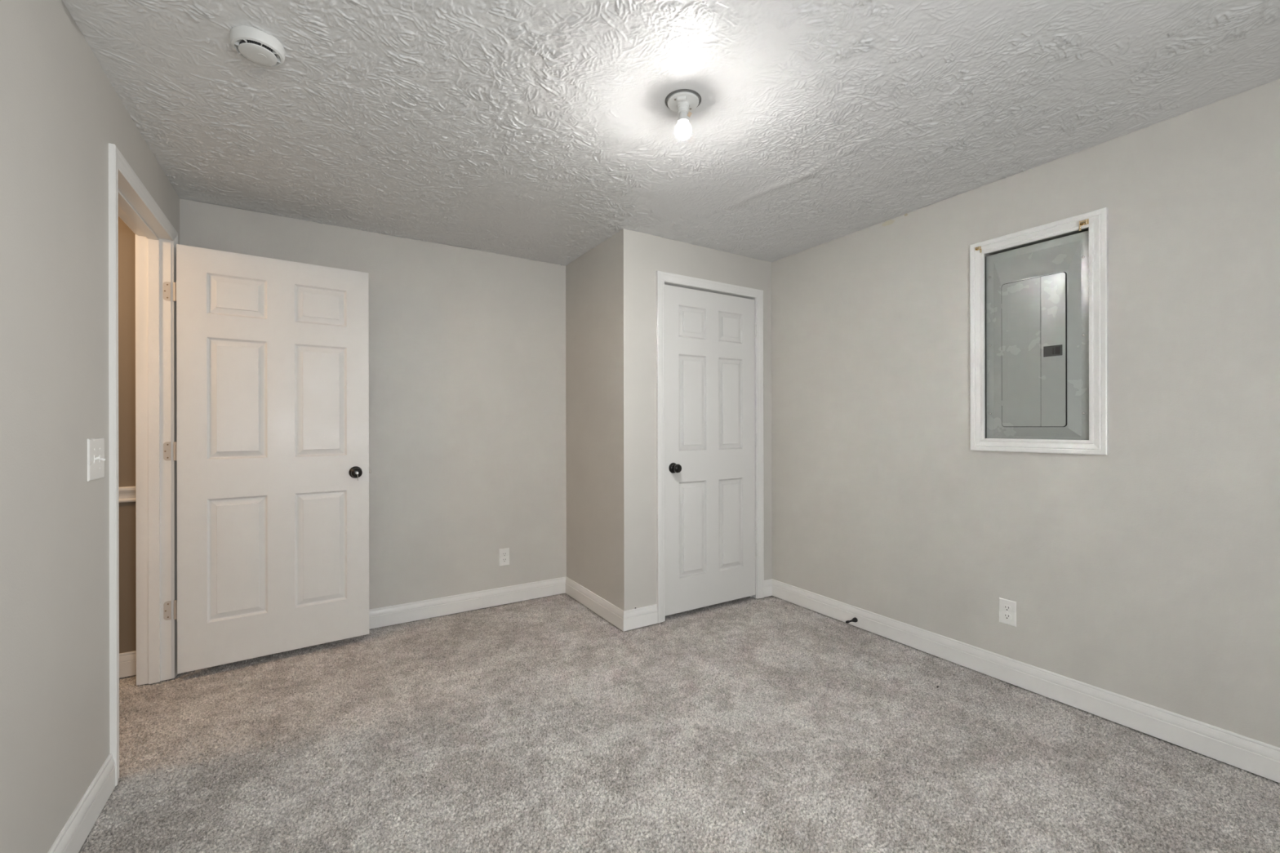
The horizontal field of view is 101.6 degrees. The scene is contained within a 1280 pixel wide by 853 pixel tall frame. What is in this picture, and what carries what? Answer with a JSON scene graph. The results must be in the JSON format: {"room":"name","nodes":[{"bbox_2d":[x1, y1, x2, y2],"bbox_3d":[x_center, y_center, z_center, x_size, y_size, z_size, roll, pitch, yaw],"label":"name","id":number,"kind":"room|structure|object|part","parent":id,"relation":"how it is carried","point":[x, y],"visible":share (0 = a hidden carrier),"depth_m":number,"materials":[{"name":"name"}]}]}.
{"room":"empty bedroom","nodes":[
{"label":"empty bedroom","id":0,"kind":"room"},
{"bbox_2d":[0,0,179,852],"bbox_3d":[-1.214,0.021,0.740,0.116,2.362,4.439,0,0,-32],"label":"wall","id":1,"kind":"structure","parent":0,"point":[60,113],"depth_m":1.37,"materials":[{"name":"paint"}]},
{"bbox_2d":[47,753,115,852],"bbox_3d":[-1.157,1.146,0.774,0.014,0.113,4.439,0,0,-32],"label":"baseboard","id":2,"kind":"structure","parent":1,"relation":"attached to","point":[73,834],"depth_m":1.54,"materials":[{"name":"white wood"}]},
{"bbox_2d":[87,438,106,481],"bbox_3d":[-1.691,0.103,1.633,0.018,0.128,0.134,0,0,-32],"label":"light switch","id":3,"kind":"object","parent":1,"relation":"attached to","point":[95,446],"visible":1,"depth_m":1.62,"materials":[{"name":"white plastic"}]},
{"bbox_2d":[108,142,178,786],"bbox_3d":[-2.061,0.128,2.112,0.161,2.152,0.945,0,0,-32],"label":"trim","id":4,"kind":"structure","parent":1,"relation":"attached to","point":[156,237],"depth_m":2.44,"materials":[{"name":"white wood"}]},
{"bbox_2d":[118,198,566,653],"bbox_3d":[-1.476,0.022,3.228,5.004,2.362,0.137,0,0,-32],"label":"wall","id":5,"kind":"structure","parent":0,"point":[467,347],"depth_m":3.32,"materials":[{"name":"paint"}]},
{"bbox_2d":[118,486,135,502],"bbox_3d":[-2.983,0.331,2.194,1.352,0.075,0.026,0,0,-32],"label":"trim","id":6,"kind":"structure","parent":5,"relation":"attached to","point":[126,494],"depth_m":2.51,"materials":[{"name":"white"}]},
{"bbox_2d":[119,650,136,677],"bbox_3d":[-2.985,1.150,2.199,1.352,0.113,0.014,0,0,-32],"label":"baseboard","id":7,"kind":"structure","parent":5,"relation":"attached to","point":[127,660],"depth_m":2.52,"materials":[{"name":"white wood"}]},
{"bbox_2d":[176,244,371,674],"bbox_3d":[-1.860,0.155,2.719,0.826,2.030,0.167,0,0,-35],"label":"door","id":8,"kind":"structure","parent":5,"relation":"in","point":[273,354],"depth_m":2.67,"materials":[{"name":"white wood"}]},
{"bbox_3d":[-1.556,0.256,2.866,0.055,0.055,0.050,0,0,-35],"label":"knob","id":9,"kind":"part","parent":8,"relation":"part of","materials":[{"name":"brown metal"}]},
{"bbox_2d":[368,576,565,629],"bbox_3d":[-1.431,1.147,3.210,2.123,0.113,0.014,0,0,-32],"label":"baseboard","id":10,"kind":"structure","parent":5,"relation":"attached to","point":[379,617],"depth_m":3.38,"materials":[{"name":"white wood"}]},
{"bbox_2d":[498,547,509,566],"bbox_3d":[-0.918,0.886,3.533,0.070,0.116,0.008,0,0,-32],"label":"wall outlet","id":11,"kind":"object","parent":5,"relation":"attached to","point":[504,553],"visible":1,"depth_m":3.53,"materials":[{"name":"white plastic"}]},
{"bbox_2d":[565,235,614,604],"bbox_3d":[-0.296,0.020,3.503,0.116,2.362,0.717,0,0,-32],"label":"wall","id":12,"kind":"structure","parent":0,"point":[589,277],"depth_m":3.44,"materials":[{"name":"paint"}]},
{"bbox_2d":[565,576,624,631],"bbox_3d":[-0.315,1.144,3.413,0.014,0.113,0.846,0,0,-32],"label":"baseboard","id":13,"kind":"structure","parent":12,"relation":"attached to","point":[614,615],"depth_m":3.35,"materials":[{"name":"white wood"}]},
{"bbox_2d":[62,0,1279,266],"bbox_3d":[-0.255,-1.196,1.309,5.254,0.092,4.789,0,0,-32],"label":"ceiling","id":14,"kind":"structure","parent":0,"point":[543,131],"depth_m":1.85,"materials":[{"name":"white paint"}]},
{"bbox_2d":[229,25,284,66],"bbox_3d":[-1.151,-1.136,1.575,0.135,0.045,0.135,0,0,-32],"label":"smoke detector","id":15,"kind":"object","parent":14,"relation":"attached to","point":[260,47],"visible":1,"depth_m":1.55,"materials":[{"name":"white plastic"}]},
{"bbox_2d":[665,88,701,116],"bbox_3d":[0.154,-1.139,1.863,0.129,0.046,0.129,0,0,-32],"label":"light fixture","id":16,"kind":"object","parent":14,"relation":"attached to","point":[686,101],"depth_m":1.84,"materials":[{"name":"grey"}]},
{"bbox_2d":[674,111,692,140],"bbox_3d":[0.154,-1.073,1.863,0.062,0.098,0.062,0,0,-32],"label":"light bulb","id":17,"kind":"object","parent":16,"relation":"attached to","point":[682,131],"visible":1,"depth_m":1.84,"materials":[{"name":"white glass"}]},
{"bbox_2d":[78,592,1279,852],"bbox_3d":[-0.250,1.230,1.309,5.254,0.062,4.789,0,0,-32],"label":"floor","id":18,"kind":"structure","parent":0,"point":[771,724],"depth_m":1.92,"materials":[{"name":"carpet"}]},
{"bbox_2d":[613,228,772,610],"bbox_3d":[0.389,0.018,3.439,1.213,2.362,0.116,0,0,-32],"label":"wall","id":19,"kind":"structure","parent":0,"point":[637,255],"depth_m":3.15,"materials":[{"name":"paint"}]},
{"bbox_2d":[623,578,772,631],"bbox_3d":[0.420,1.143,3.380,1.226,0.113,0.014,0,0,-32],"label":"baseboard","id":20,"kind":"structure","parent":19,"relation":"attached to","point":[646,615],"depth_m":3.13,"materials":[{"name":"white wood"}]},
{"bbox_2d":[656,270,764,622],"bbox_3d":[0.452,0.126,3.468,0.891,2.146,0.133,0,0,-32],"label":"trim","id":21,"kind":"structure","parent":19,"relation":"attached to","point":[663,278],"depth_m":3.30,"materials":[{"name":"white wood"}]},
{"bbox_2d":[664,284,756,616],"bbox_3d":[0.488,0.149,3.418,0.769,2.048,0.100,0,0,-32],"label":"door","id":22,"kind":"structure","parent":19,"relation":"in","point":[710,437],"depth_m":3.41,"materials":[{"name":"white wood"}]},
{"bbox_3d":[0.228,0.262,3.225,0.055,0.055,0.050,0,0,-32],"label":"knob","id":23,"kind":"part","parent":22,"relation":"part of","materials":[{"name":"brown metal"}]},
{"bbox_2d":[771,79,1279,747],"bbox_3d":[1.752,0.015,2.586,0.200,2.362,4.439,0,0,-32],"label":"wall","id":24,"kind":"structure","parent":0,"point":[1147,571],"depth_m":2.19,"materials":[{"name":"paint"}]},
{"bbox_2d":[999,597,1016,626],"bbox_3d":[1.720,0.871,2.444,0.008,0.116,0.070,0,0,-32],"label":"wall outlet","id":25,"kind":"object","parent":24,"relation":"attached to","point":[1007,608],"visible":1,"depth_m":2.44,"materials":[{"name":"white plastic"}]},
{"bbox_2d":[1003,613,1011,620],"bbox_3d":[1.718,0.891,2.443,0.002,0.028,0.034,0,0,-32],"label":"receptacle","id":26,"kind":"object","parent":25,"relation":"attached to","point":[1006,616],"depth_m":2.44,"materials":[{"name":"white plastic"}]},
{"bbox_2d":[1003,604,1011,611],"bbox_3d":[1.717,0.852,2.443,0.002,0.028,0.034,0,0,-32],"label":"receptacle","id":27,"kind":"object","parent":25,"relation":"attached to","point":[1006,607],"depth_m":2.44,"materials":[{"name":"white plastic"}]},
{"bbox_2d":[772,578,1279,782],"bbox_3d":[1.884,1.139,2.176,0.014,0.113,3.606,0,0,-32],"label":"baseboard","id":28,"kind":"structure","parent":24,"relation":"attached to","point":[1258,757],"depth_m":2.24,"materials":[{"name":"white wood"}]},
{"bbox_2d":[845,617,857,623],"bbox_3d":[1.252,1.157,3.097,0.088,0.028,0.028,0,0,-32],"label":"door stop","id":29,"kind":"object","parent":28,"relation":"attached to","point":[854,620],"visible":1,"depth_m":3.10,"materials":[{"name":"black metal"}]},
{"bbox_2d":[986,230,1088,439],"bbox_3d":[1.815,-0.384,2.383,0.102,0.920,0.418,0,0,-32],"label":"breaker panel","id":30,"kind":"object","parent":24,"relation":"attached to","point":[1037,295],"visible":0.98,"depth_m":2.34,"materials":[{"name":"metal"}]},
{"bbox_3d":[1.774,-0.332,2.361,0.004,0.668,0.246,0,0,-32],"label":"panel door","id":31,"kind":"part","parent":30,"relation":"part of","materials":[{"name":"metal"}]},
{"bbox_2d":[969,207,1108,455],"bbox_3d":[1.761,-0.386,2.347,0.036,1.010,0.523,0,0,-32],"label":"wall frame","id":32,"kind":"object","parent":24,"relation":"attached to","point":[1097,220],"visible":1,"depth_m":2.25,"materials":[{"name":"white painted wood"}]}
]}

